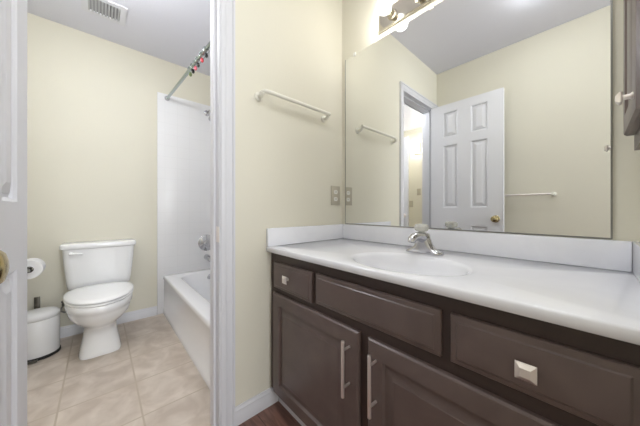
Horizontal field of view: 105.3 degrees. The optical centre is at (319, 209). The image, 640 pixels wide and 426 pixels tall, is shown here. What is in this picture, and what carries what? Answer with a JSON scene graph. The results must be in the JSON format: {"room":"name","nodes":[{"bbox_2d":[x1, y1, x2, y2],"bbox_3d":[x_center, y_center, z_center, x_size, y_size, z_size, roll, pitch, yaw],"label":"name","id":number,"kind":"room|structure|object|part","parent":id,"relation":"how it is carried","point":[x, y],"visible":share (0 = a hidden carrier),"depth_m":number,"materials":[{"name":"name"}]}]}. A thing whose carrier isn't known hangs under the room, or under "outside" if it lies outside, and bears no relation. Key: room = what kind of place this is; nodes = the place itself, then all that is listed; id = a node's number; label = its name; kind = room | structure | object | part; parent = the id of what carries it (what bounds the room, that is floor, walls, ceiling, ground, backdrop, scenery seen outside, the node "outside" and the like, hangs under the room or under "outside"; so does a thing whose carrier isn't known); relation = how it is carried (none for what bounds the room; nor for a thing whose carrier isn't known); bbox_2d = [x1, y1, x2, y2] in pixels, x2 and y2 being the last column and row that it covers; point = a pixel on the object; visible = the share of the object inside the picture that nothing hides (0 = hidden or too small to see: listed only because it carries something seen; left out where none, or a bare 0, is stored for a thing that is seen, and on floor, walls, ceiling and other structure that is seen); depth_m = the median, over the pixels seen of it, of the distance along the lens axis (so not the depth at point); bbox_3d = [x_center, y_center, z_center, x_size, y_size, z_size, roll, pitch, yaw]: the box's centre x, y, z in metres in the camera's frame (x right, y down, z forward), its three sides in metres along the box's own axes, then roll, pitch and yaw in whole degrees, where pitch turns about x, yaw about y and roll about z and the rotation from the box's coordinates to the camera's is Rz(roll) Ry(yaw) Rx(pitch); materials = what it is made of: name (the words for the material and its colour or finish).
{"room":"bathroom","nodes":[
{"label":"bathroom","id":0,"kind":"room"},
{"bbox_2d":[0,0,26,425],"bbox_3d":[-0.666,-0.024,0.478,0.157,2.022,0.610,0,0,-42],"label":"door","id":1,"kind":"structure","parent":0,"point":[13,13],"depth_m":0.61,"materials":[{"name":"white paint"}]},
{"bbox_3d":[-0.463,0.080,0.323,0.062,0.062,0.062,0,0,-42],"label":"knob","id":2,"kind":"part","parent":1,"relation":"part of","materials":[{"name":"gold metal"}]},
{"bbox_2d":[27,12,209,326],"bbox_3d":[-1.651,-0.224,2.317,1.740,2.445,0.120,0,0,-42],"label":"wall","id":3,"kind":"structure","parent":0,"point":[92,100],"depth_m":2.02,"materials":[{"name":"beige paint"}]},
{"bbox_2d":[60,306,156,337],"bbox_3d":[-1.849,0.957,2.047,0.812,0.083,0.014,0,0,-42],"label":"baseboard","id":4,"kind":"structure","parent":3,"relation":"attached to","point":[70,330],"depth_m":2.16,"materials":[{"name":"white paint"}]},
{"bbox_2d":[157,92,209,314],"bbox_3d":[-0.742,-0.060,2.018,0.790,2.117,1.539,0,0,-42],"label":"tub surround","id":5,"kind":"object","parent":3,"relation":"attached to","point":[183,127],"visible":0.18,"depth_m":2.45,"materials":[{"name":"white plastic"}]},
{"bbox_2d":[164,41,209,100],"bbox_3d":[-0.950,-1.080,1.831,0.048,0.048,1.519,0,0,-45],"label":"shower rod","id":6,"kind":"object","parent":5,"relation":"attached to","point":[207,47],"visible":0.52,"depth_m":1.91,"materials":[{"name":"silver metal"}]},
{"bbox_2d":[198,235,209,250],"bbox_3d":[-1.196,0.353,2.597,0.172,0.172,0.048,0,0,-42],"label":"shower valve","id":7,"kind":"object","parent":5,"relation":"attached to","point":[204,241],"visible":0.76,"depth_m":2.58,"materials":[{"name":"silver metal"}]},
{"bbox_3d":[-1.191,0.353,2.591,0.072,0.072,0.032,0,0,-42],"label":"handle","id":8,"kind":"part","parent":7,"relation":"part of","materials":[{"name":"silver metal"}]},
{"bbox_2d":[204,110,209,120],"bbox_3d":[-1.143,-0.982,2.538,0.072,0.159,0.206,0,0,-42],"label":"shower","id":9,"kind":"object","parent":5,"relation":"attached to","point":[206,112],"visible":0.52,"depth_m":2.60,"materials":[{"name":"silver metal"}]},
{"bbox_2d":[204,254,209,261],"bbox_3d":[-1.167,0.509,2.565,0.060,0.065,0.134,0,0,-42],"label":"tub spout","id":10,"kind":"object","parent":5,"relation":"attached to","point":[207,256],"visible":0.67,"depth_m":2.55,"materials":[{"name":"silver metal"}]},
{"bbox_2d":[27,0,209,75],"bbox_3d":[0.306,-1.472,0.190,4.720,0.050,5.900,0,0,-42],"label":"ceiling","id":11,"kind":"structure","parent":0,"point":[173,31],"depth_m":1.91,"materials":[{"name":"white paint"}]},
{"bbox_2d":[81,0,126,26],"bbox_3d":[-1.548,-1.441,1.754,0.244,0.010,0.223,0,0,-42],"label":"ceiling vent","id":12,"kind":"object","parent":11,"relation":"in","point":[109,10],"visible":1,"depth_m":1.76,"materials":[{"name":"white"}]},
{"bbox_2d":[27,313,300,425],"bbox_3d":[0.259,1.023,0.228,4.500,0.050,5.780,0,0,-42],"label":"floor","id":13,"kind":"structure","parent":0,"point":[152,379],"depth_m":1.37,"materials":[{"name":"beige tile"}]},
{"bbox_2d":[34,296,39,308],"bbox_3d":[-2.036,0.813,1.758,0.030,0.370,0.010,0,0,-42],"label":"handle","id":14,"kind":"object","parent":13,"relation":"on","point":[36,299],"visible":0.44,"depth_m":1.75,"materials":[{"name":"grey metal"}]},
{"bbox_2d":[27,307,60,364],"bbox_3d":[-1.931,0.844,1.667,0.224,0.308,0.236,0,0,-42],"label":"trash can","id":15,"kind":"object","parent":13,"relation":"on","point":[43,324],"visible":0.75,"depth_m":1.64,"materials":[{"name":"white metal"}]},
{"bbox_3d":[-1.939,0.715,1.676,0.218,0.050,0.207,0,0,-42],"label":"lid","id":16,"kind":"part","parent":15,"relation":"part of","materials":[{"name":"white plastic"}]},
{"bbox_2d":[59,238,135,359],"bbox_3d":[-1.608,0.626,1.788,0.452,0.744,0.720,0,0,-42],"label":"toilet","id":17,"kind":"object","parent":13,"relation":"on","point":[97,272],"visible":1,"depth_m":1.77,"materials":[{"name":"white ceramic"}]},
{"bbox_3d":[-1.809,0.327,1.807,0.081,0.028,0.020,0,0,-34],"label":"flush lever","id":18,"kind":"part","parent":17,"relation":"part of","materials":[{"name":"white plastic"}]},
{"bbox_3d":[-1.775,0.276,1.976,0.448,0.044,0.206,0,0,-42],"label":"tank lid","id":19,"kind":"part","parent":17,"relation":"part of","materials":[{"name":"white ceramic"}]},
{"bbox_3d":[-1.775,0.453,1.977,0.424,0.308,0.188,0,0,-42],"label":"tank","id":20,"kind":"part","parent":17,"relation":"part of","materials":[{"name":"white ceramic"}]},
{"bbox_3d":[-1.524,0.597,1.698,0.368,0.015,0.469,0,0,-42],"label":"seat","id":21,"kind":"part","parent":17,"relation":"part of","materials":[{"name":"white plastic"}]},
{"bbox_3d":[-1.530,0.584,1.705,0.372,0.047,0.491,0,0,-42],"label":"seat lid","id":22,"kind":"part","parent":17,"relation":"part of","materials":[{"name":"white plastic"}]},
{"bbox_2d":[163,268,209,388],"bbox_3d":[-0.729,0.815,2.030,0.730,0.367,1.515,0,0,-42],"label":"bathtub","id":23,"kind":"object","parent":13,"relation":"on","point":[186,309],"visible":0.32,"depth_m":1.78,"materials":[{"name":"white ceramic"}]},
{"bbox_2d":[271,253,639,425],"bbox_3d":[0.329,0.607,0.972,0.592,0.784,1.205,0,0,-42],"label":"vanity cabinet","id":24,"kind":"object","parent":13,"relation":"on","point":[348,349],"visible":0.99,"depth_m":0.65,"materials":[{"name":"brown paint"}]},
{"bbox_3d":[-0.156,0.319,1.111,0.028,0.034,0.034,0,0,-42],"label":"knob","id":25,"kind":"part","parent":24,"relation":"part of","materials":[{"name":"silver metal"}]},
{"bbox_3d":[-0.132,0.322,1.115,0.018,0.128,0.294,0,0,-42],"label":"drawer","id":26,"kind":"part","parent":24,"relation":"part of","materials":[{"name":"brown paint"}]},
{"bbox_3d":[-0.049,0.659,1.022,0.018,0.496,0.542,0,0,-42],"label":"door","id":27,"kind":"part","parent":24,"relation":"part of","materials":[{"name":"brown paint"}]},
{"bbox_3d":[0.087,0.536,0.830,0.042,0.191,0.012,0,0,-42],"label":"bar handle","id":28,"kind":"part","parent":24,"relation":"part of","materials":[{"name":"silver metal"}]},
{"bbox_3d":[0.160,0.536,0.749,0.042,0.191,0.012,0,0,-42],"label":"bar handle","id":29,"kind":"part","parent":24,"relation":"part of","materials":[{"name":"silver metal"}]},
{"bbox_3d":[0.147,0.317,0.805,0.018,0.120,0.486,0,0,-42],"label":"false drawer","id":30,"kind":"part","parent":24,"relation":"part of","materials":[{"name":"brown paint"}]},
{"bbox_2d":[266,238,639,344],"bbox_3d":[0.340,0.255,0.982,0.566,0.135,1.205,0,0,-42],"label":"countertop","id":31,"kind":"structure","parent":24,"relation":"on","point":[603,302],"depth_m":0.64,"materials":[{"name":"stone"}]},
{"bbox_2d":[266,224,342,246],"bbox_3d":[-0.057,0.141,1.422,0.566,0.092,0.020,0,0,-42],"label":"side splash","id":32,"kind":"object","parent":31,"relation":"on","point":[300,234],"visible":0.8,"depth_m":1.37,"materials":[{"name":"stone"}]},
{"bbox_2d":[406,224,443,255],"bbox_3d":[0.410,0.123,1.013,0.149,0.127,0.160,0,0,-42],"label":"sink faucet","id":33,"kind":"object","parent":31,"relation":"on","point":[423,244],"visible":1,"depth_m":1.02,"materials":[{"name":"silver metal"}]},
{"bbox_3d":[0.404,0.118,1.007,0.132,0.055,0.040,0,0,-42],"label":"spout","id":34,"kind":"part","parent":33,"relation":"part of","materials":[{"name":"silver metal"}]},
{"bbox_3d":[0.434,0.080,1.046,0.060,0.040,0.058,0,0,-42],"label":"handle","id":35,"kind":"part","parent":33,"relation":"part of","materials":[{"name":"white plastic"}]},
{"bbox_2d":[632,241,639,281],"bbox_3d":[0.737,0.141,0.541,0.566,0.092,0.018,0,0,-42],"label":"side splash","id":36,"kind":"object","parent":31,"relation":"on","point":[635,244],"visible":1,"depth_m":0.67,"materials":[{"name":"stone"}]},
{"bbox_3d":[0.340,0.660,0.591,0.018,0.494,0.543,0,0,-42],"label":"door","id":37,"kind":"part","parent":24,"relation":"part of","materials":[{"name":"brown paint"}]},
{"bbox_3d":[0.408,0.319,0.484,0.028,0.034,0.034,0,0,-42],"label":"knob","id":38,"kind":"part","parent":24,"relation":"part of","materials":[{"name":"silver metal"}]},
{"bbox_3d":[0.423,0.317,0.499,0.018,0.120,0.294,0,0,-42],"label":"drawer","id":39,"kind":"part","parent":24,"relation":"part of","materials":[{"name":"brown paint"}]},
{"bbox_2d":[235,0,341,406],"bbox_3d":[-0.495,-0.224,1.123,1.620,2.445,0.120,0,0,-42],"label":"wall","id":40,"kind":"structure","parent":0,"point":[288,161],"depth_m":1.27,"materials":[{"name":"beige paint"}]},
{"bbox_2d":[210,0,220,425],"bbox_3d":[-0.720,-0.032,0.921,0.655,2.060,0.120,0,0,-42],"label":"trim","id":41,"kind":"structure","parent":40,"relation":"attached to","point":[215,5],"depth_m":1.11,"materials":[{"name":"white paint"}]},
{"bbox_2d":[216,226,218,241],"bbox_3d":[-0.461,0.111,1.098,0.002,0.070,0.038,0,0,-42],"label":"strike plate","id":42,"kind":"object","parent":40,"relation":"attached to","point":[217,228],"visible":1,"depth_m":1.10,"materials":[{"name":"silver metal"}]},
{"bbox_2d":[221,0,234,425],"bbox_3d":[-0.673,-0.052,0.870,0.755,2.100,0.018,0,0,-42],"label":"trim","id":43,"kind":"structure","parent":40,"relation":"attached to","point":[227,6],"depth_m":1.10,"materials":[{"name":"white paint"}]},
{"bbox_2d":[235,387,277,425],"bbox_3d":[-0.308,0.957,1.202,0.232,0.083,0.014,0,0,-42],"label":"baseboard","id":44,"kind":"structure","parent":40,"relation":"attached to","point":[244,411],"depth_m":1.19,"materials":[{"name":"white paint"}]},
{"bbox_2d":[254,89,330,122],"bbox_3d":[-0.124,-0.562,1.338,0.484,0.051,0.057,0,0,-42],"label":"towel bar","id":45,"kind":"object","parent":40,"relation":"attached to","point":[258,96],"visible":1,"depth_m":1.28,"materials":[{"name":"beige"}]},
{"bbox_2d":[331,186,339,204],"bbox_3d":[0.100,-0.090,1.573,0.080,0.123,0.007,0,0,-42],"label":"electrical outlet","id":46,"kind":"object","parent":40,"relation":"attached to","point":[335,190],"visible":1,"depth_m":1.57,"materials":[{"name":"beige plastic"}]},
{"bbox_2d":[342,0,639,241],"bbox_3d":[0.040,-0.224,1.829,0.120,2.445,3.108,0,0,-42],"label":"wall","id":47,"kind":"structure","parent":0,"point":[360,18],"depth_m":0.76,"materials":[{"name":"beige paint"}]},
{"bbox_2d":[379,0,432,33],"bbox_3d":[0.510,-1.064,1.120,0.130,0.112,0.644,0,0,-42],"label":"vanity light bar","id":48,"kind":"object","parent":47,"relation":"attached to","point":[398,11],"visible":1,"depth_m":1.30,"materials":[{"name":"silver"}]},
{"bbox_2d":[385,7,395,19],"bbox_3d":[0.379,-1.060,1.316,0.039,0.052,0.052,0,0,-42],"label":"bulb","id":49,"kind":"object","parent":48,"relation":"attached to","point":[390,14],"depth_m":1.31,"materials":[{"name":"white glass"}]},
{"bbox_2d":[345,0,612,238],"bbox_3d":[0.540,-0.446,1.177,0.010,1.080,1.117,0,0,-42],"label":"wall mirror","id":50,"kind":"object","parent":47,"relation":"attached to","point":[493,116],"visible":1,"depth_m":1.01,"materials":[{"name":"clear glass"}]},
{"bbox_2d":[343,224,631,271],"bbox_3d":[0.544,0.141,1.165,0.018,0.092,1.166,0,0,-42],"label":"backsplash","id":51,"kind":"structure","parent":47,"relation":"attached to","point":[585,252],"depth_m":0.92,"materials":[{"name":"stone"}]},
{"bbox_2d":[615,0,639,149],"bbox_3d":[0.759,-0.614,0.591,0.320,0.895,0.066,0,0,-42],"label":"upper cabinet","id":52,"kind":"object","parent":47,"relation":"attached to","point":[630,96],"visible":1,"depth_m":0.57,"materials":[{"name":"brown paint"}]},
{"bbox_3d":[0.669,-0.247,0.536,0.024,0.024,0.027,0,0,-42],"label":"knob","id":53,"kind":"part","parent":52,"relation":"part of","materials":[{"name":"silver metal"}]},
{"bbox_3d":[0.762,-0.622,0.592,0.280,0.830,0.020,0,0,-42],"label":"door","id":54,"kind":"part","parent":52,"relation":"part of","materials":[{"name":"brown paint"}]},
{"bbox_3d":[0.774,-0.614,0.574,0.320,0.895,0.020,0,0,-42],"label":"frame","id":55,"kind":"part","parent":52,"relation":"part of","materials":[{"name":"brown paint"}]},
{"bbox_3d":[-1.916,0.383,1.566,0.100,0.039,0.210,0,0,-42],"label":"toilet paper holder","id":56,"kind":"object","parent":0,"visible":0},
{"bbox_2d":[27,258,45,278],"bbox_3d":[-1.889,0.383,1.595,0.120,0.120,0.110,0,0,-42],"label":"toilet paper roll","id":57,"kind":"object","parent":56,"relation":"on","point":[38,265],"visible":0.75,"depth_m":1.58,"materials":[{"name":"white paper"}]}
]}

